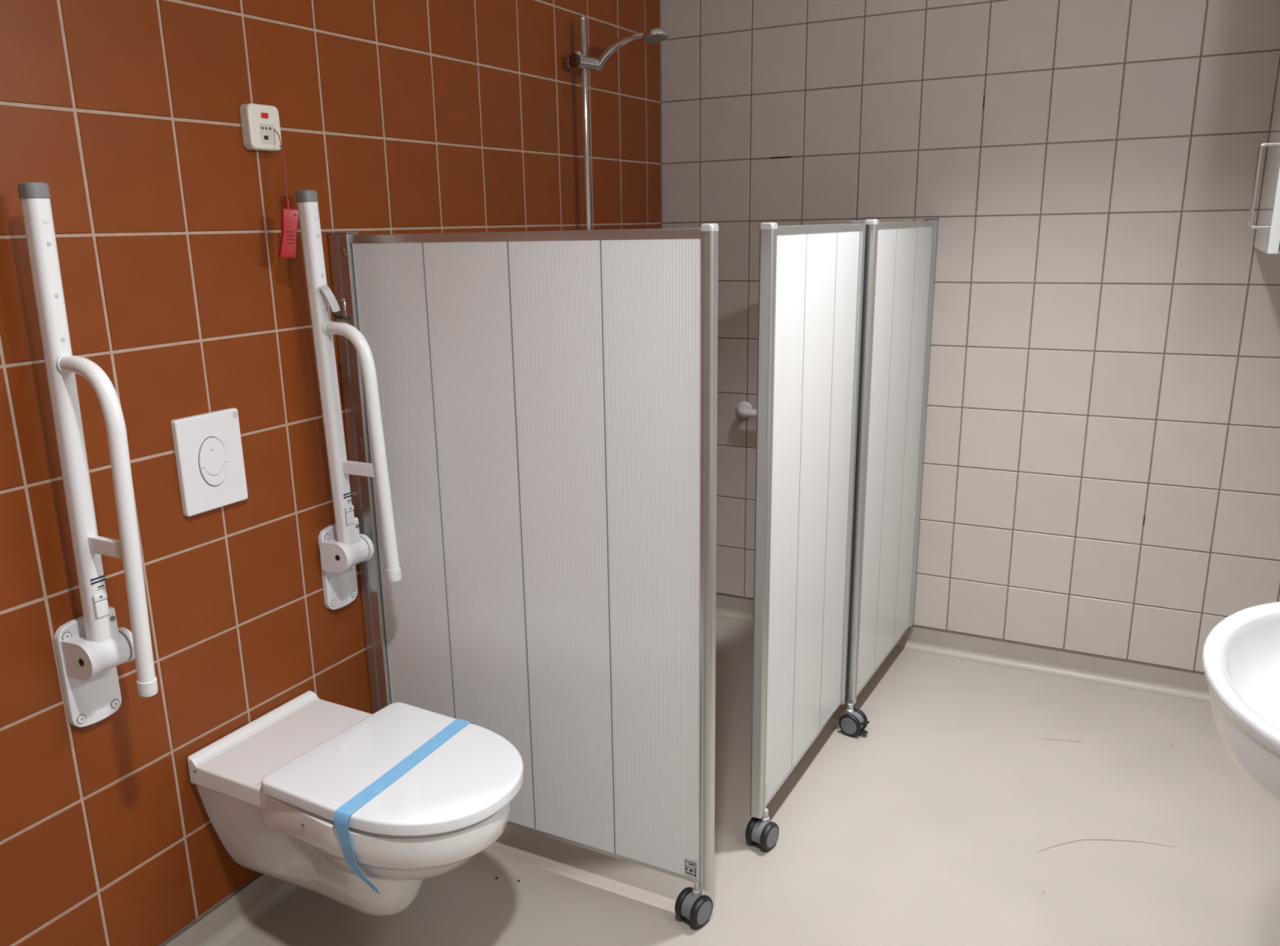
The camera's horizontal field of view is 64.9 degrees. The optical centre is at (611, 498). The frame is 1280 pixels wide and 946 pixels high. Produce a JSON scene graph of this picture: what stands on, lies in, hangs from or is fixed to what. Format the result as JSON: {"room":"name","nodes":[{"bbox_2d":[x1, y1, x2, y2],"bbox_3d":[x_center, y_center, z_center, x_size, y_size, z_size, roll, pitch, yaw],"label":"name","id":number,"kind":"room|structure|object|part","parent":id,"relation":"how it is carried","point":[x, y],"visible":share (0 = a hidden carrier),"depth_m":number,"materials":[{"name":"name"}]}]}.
{"room":"accessible bathroom","nodes":[
{"label":"accessible bathroom","id":0,"kind":"room"},
{"bbox_2d":[0,0,661,945],"bbox_3d":[-0.857,-0.342,1.953,0.101,2.600,4.350,7,17,28],"label":"wall","id":1,"kind":"structure","parent":0,"point":[401,117],"depth_m":1.99,"materials":[{"name":"brown tile"}]},
{"bbox_2d":[17,182,158,727],"bbox_3d":[-0.869,-0.035,1.677,0.204,0.941,0.099,7,17,28],"label":"support rail","id":2,"kind":"object","parent":1,"relation":"attached to","point":[89,647],"visible":1,"depth_m":1.68,"materials":[{"name":"white metal"}]},
{"bbox_3d":[-0.945,0.311,1.818,0.012,0.202,0.099,7,17,28],"label":"wall plate","id":3,"kind":"part","parent":2,"relation":"part of","materials":[{"name":"white plastic"}]},
{"bbox_2d":[170,408,248,516],"bbox_3d":[-0.797,-0.074,2.004,0.016,0.192,0.152,7,17,28],"label":"flush plate","id":4,"kind":"object","parent":1,"relation":"attached to","point":[209,455],"visible":1,"depth_m":1.99,"materials":[{"name":"white plastic"}]},
{"bbox_2d":[160,873,301,945],"bbox_3d":[-0.773,0.880,2.253,0.030,0.081,4.150,7,17,28],"label":"baseboard","id":5,"kind":"structure","parent":1,"relation":"attached to","point":[236,913],"depth_m":2.19,"materials":[{"name":"beige plastic"}]},
{"bbox_2d":[240,103,298,257],"bbox_3d":[-0.677,-0.639,2.033,0.076,0.297,0.082,7,17,28],"label":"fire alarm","id":6,"kind":"object","parent":1,"relation":"attached to","point":[260,124],"visible":1,"depth_m":2.02,"materials":[{"name":"beige plastic"}]},
{"bbox_2d":[260,112,268,119],"bbox_3d":[-0.693,-0.764,2.006,0.004,0.011,0.018,7,17,28],"label":"light","id":7,"kind":"object","parent":6,"relation":"attached to","point":[263,115],"depth_m":2.00,"materials":[{"name":"red plastic"}]},
{"bbox_2d":[263,135,269,139],"bbox_3d":[-0.692,-0.723,2.016,0.002,0.008,0.015,7,17,28],"label":"switch","id":8,"kind":"object","parent":6,"relation":"attached to","point":[265,137],"depth_m":2.02,"materials":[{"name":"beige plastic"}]},
{"bbox_3d":[-0.691,-0.731,2.018,0.001,0.038,0.040,7,17,28],"label":"inset panel","id":9,"kind":"part","parent":6,"relation":"part of","materials":[{"name":"beige plastic"}]},
{"bbox_3d":[-0.666,-0.674,2.032,0.009,0.141,0.044,-11,18,-31],"label":"cord","id":10,"kind":"part","parent":6,"relation":"part of","materials":[{"name":"red plastic"}]},
{"bbox_3d":[-0.657,-0.538,2.044,0.050,0.097,0.017,-11,18,-32],"label":"pull handle","id":11,"kind":"part","parent":6,"relation":"part of","materials":[{"name":"red plastic"}]},
{"bbox_2d":[295,189,401,609],"bbox_3d":[-0.565,-0.187,2.209,0.206,0.941,0.108,7,17,28],"label":"support rail","id":12,"kind":"object","parent":1,"relation":"attached to","point":[341,544],"visible":1,"depth_m":2.19,"materials":[{"name":"white metal"}]},
{"bbox_2d":[319,284,350,320],"bbox_3d":[-0.585,-0.413,2.124,0.050,0.076,0.031,3,16,15],"label":"holder","id":13,"kind":"object","parent":12,"relation":"on","point":[331,298],"visible":1,"depth_m":2.12,"materials":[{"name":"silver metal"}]},
{"bbox_3d":[-0.640,0.158,2.355,0.012,0.202,0.099,7,17,28],"label":"wall plate","id":14,"kind":"part","parent":12,"relation":"part of","materials":[{"name":"white plastic"}]},
{"bbox_2d":[186,690,524,915],"bbox_3d":[-0.484,0.677,2.065,0.670,0.358,0.404,7,17,28],"label":"toilet","id":15,"kind":"object","parent":1,"relation":"attached to","point":[271,789],"depth_m":1.97,"materials":[{"name":"white ceramic"}]},
{"bbox_3d":[-0.392,0.530,1.977,0.456,0.029,0.394,7,17,28],"label":"lid","id":16,"kind":"part","parent":15,"relation":"part of","materials":[{"name":"white plastic"}]},
{"bbox_3d":[-0.392,0.611,1.992,0.044,0.198,0.400,6,17,25],"label":"tape strip","id":17,"kind":"part","parent":15,"relation":"part of","materials":[{"name":"blue plastic"}]},
{"bbox_2d":[565,17,599,230],"bbox_3d":[-0.087,-0.905,3.068,0.089,1.030,0.103,13,21,43],"label":"shower rail","id":18,"kind":"object","parent":1,"relation":"attached to","point":[580,60],"visible":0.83,"depth_m":2.98,"materials":[{"name":"silver metal"}]},
{"bbox_3d":[-0.108,-1.271,2.918,0.015,0.039,0.039,-15,21,-42],"label":"knob","id":19,"kind":"part","parent":18,"relation":"part of","materials":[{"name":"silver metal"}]},
{"bbox_3d":[-0.075,-0.904,3.071,0.020,1.025,0.020,7,17,28],"label":"rod","id":20,"kind":"part","parent":18,"relation":"part of","materials":[{"name":"silver metal"}]},
{"bbox_2d":[596,27,668,71],"bbox_3d":[0.059,-1.309,2.940,0.227,0.100,0.075,7,17,28],"label":"shower","id":21,"kind":"object","parent":18,"relation":"attached to","point":[653,35],"visible":1,"depth_m":2.92,"materials":[{"name":"silver metal"}]},
{"bbox_3d":[0.027,-1.306,2.943,0.171,0.095,0.026,5,16,21],"label":"handle","id":22,"kind":"part","parent":21,"relation":"part of","materials":[{"name":"silver metal"}]},
{"bbox_2d":[225,615,1279,945],"bbox_3d":[0.180,1.074,1.766,2.400,0.083,4.350,7,17,28],"label":"floor","id":23,"kind":"structure","parent":0,"point":[979,803],"depth_m":2.43,"materials":[{"name":"beige plastic"}]},
{"bbox_2d":[327,223,718,927],"bbox_3d":[-0.208,0.167,2.195,0.919,1.463,0.078,7,17,28],"label":"screen","id":24,"kind":"object","parent":23,"relation":"on","point":[548,399],"visible":0.9,"depth_m":2.14,"materials":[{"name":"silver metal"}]},
{"bbox_3d":[-0.202,-0.525,2.015,0.843,0.019,0.020,7,17,28],"label":"rail","id":25,"kind":"part","parent":24,"relation":"part of","materials":[{"name":"silver metal"}]},
{"bbox_3d":[-0.173,0.779,2.369,0.843,0.010,0.021,7,17,28],"label":"rail","id":26,"kind":"part","parent":24,"relation":"part of","materials":[{"name":"silver metal"}]},
{"bbox_3d":[0.185,0.846,2.178,0.021,0.039,0.021,7,17,28],"label":"stem","id":27,"kind":"part","parent":24,"relation":"part of","materials":[{"name":"silver metal"}]},
{"bbox_3d":[0.190,0.177,1.991,0.026,1.366,0.031,7,17,28],"label":"post","id":28,"kind":"part","parent":24,"relation":"part of","materials":[{"name":"silver metal"}]},
{"bbox_2d":[745,221,867,850],"bbox_3d":[0.500,0.064,2.519,0.069,1.462,0.702,7,17,28],"label":"screen","id":29,"kind":"object","parent":23,"relation":"on","point":[811,286],"visible":1,"depth_m":2.44,"materials":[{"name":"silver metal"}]},
{"bbox_3d":[0.338,0.105,2.253,0.031,1.367,0.030,7,17,28],"label":"post","id":30,"kind":"part","parent":29,"relation":"part of","materials":[{"name":"silver metal"}]},
{"bbox_3d":[0.371,0.771,2.437,0.021,0.038,0.021,7,17,28],"label":"stem","id":31,"kind":"part","parent":29,"relation":"part of","materials":[{"name":"silver metal"}]},
{"bbox_3d":[0.512,0.675,2.703,0.021,0.010,0.629,7,17,29],"label":"rail","id":32,"kind":"part","parent":29,"relation":"part of","materials":[{"name":"silver metal"}]},
{"bbox_3d":[0.483,-0.629,2.348,0.020,0.019,0.629,7,17,29],"label":"rail","id":33,"kind":"part","parent":29,"relation":"part of","materials":[{"name":"silver metal"}]},
{"bbox_2d":[839,218,938,736],"bbox_3d":[0.863,-0.093,3.064,0.087,1.464,0.742,7,17,28],"label":"screen","id":34,"kind":"object","parent":23,"relation":"on","point":[901,260],"visible":0.98,"depth_m":3.02,"materials":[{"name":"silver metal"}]},
{"bbox_3d":[0.702,0.623,2.964,0.021,0.034,0.021,7,17,28],"label":"stem","id":35,"kind":"part","parent":34,"relation":"part of","materials":[{"name":"silver metal"}]},
{"bbox_3d":[0.695,-0.055,2.815,0.032,1.373,0.030,7,17,28],"label":"post","id":36,"kind":"part","parent":34,"relation":"part of","materials":[{"name":"silver metal"}]},
{"bbox_3d":[0.875,0.519,3.265,0.021,0.010,0.633,8,18,29],"label":"rail","id":37,"kind":"part","parent":34,"relation":"part of","materials":[{"name":"silver metal"}]},
{"bbox_3d":[0.846,-0.792,2.909,0.020,0.019,0.633,8,18,29],"label":"rail","id":38,"kind":"part","parent":34,"relation":"part of","materials":[{"name":"silver metal"}]},
{"bbox_2d":[659,0,1279,672],"bbox_3d":[1.215,-0.722,3.184,2.302,2.600,0.101,7,17,28],"label":"wall","id":39,"kind":"structure","parent":0,"point":[1101,467],"depth_m":3.11,"materials":[{"name":"beige tile"}]},
{"bbox_2d":[736,401,756,418],"bbox_3d":[0.698,-0.285,3.501,0.592,0.062,0.072,7,17,28],"label":"grab bar","id":40,"kind":"object","parent":39,"relation":"attached to","point":[744,410],"visible":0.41,"depth_m":3.60,"materials":[{"name":"white plastic"}]},
{"bbox_2d":[715,592,1210,702],"bbox_3d":[1.167,0.503,3.483,2.200,0.081,0.030,7,17,28],"label":"baseboard","id":41,"kind":"structure","parent":39,"relation":"attached to","point":[1188,684],"depth_m":3.35,"materials":[{"name":"beige plastic"}]},
{"bbox_3d":[1.136,-0.082,0.835,0.101,2.600,4.252,7,17,28],"label":"wall","id":42,"kind":"structure","parent":0,"visible":0},
{"bbox_2d":[1201,601,1279,805],"bbox_3d":[1.120,0.334,1.486,0.446,0.146,0.690,7,17,28],"label":"washbasin","id":43,"kind":"object","parent":42,"relation":"attached to","point":[1241,654],"visible":1,"depth_m":1.57,"materials":[{"name":"white ceramic"}]},
{"bbox_2d":[1248,62,1279,253],"bbox_3d":[1.787,-0.995,2.391,0.412,0.783,0.552,7,17,28],"label":"upper cabinet","id":44,"kind":"object","parent":42,"relation":"attached to","point":[1267,237],"visible":1,"depth_m":2.42,"materials":[{"name":"white laminate"}]},
{"bbox_3d":[1.505,-0.719,2.317,0.046,0.191,0.008,7,17,28],"label":"handle","id":45,"kind":"part","parent":44,"relation":"part of","materials":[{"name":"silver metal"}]}
]}

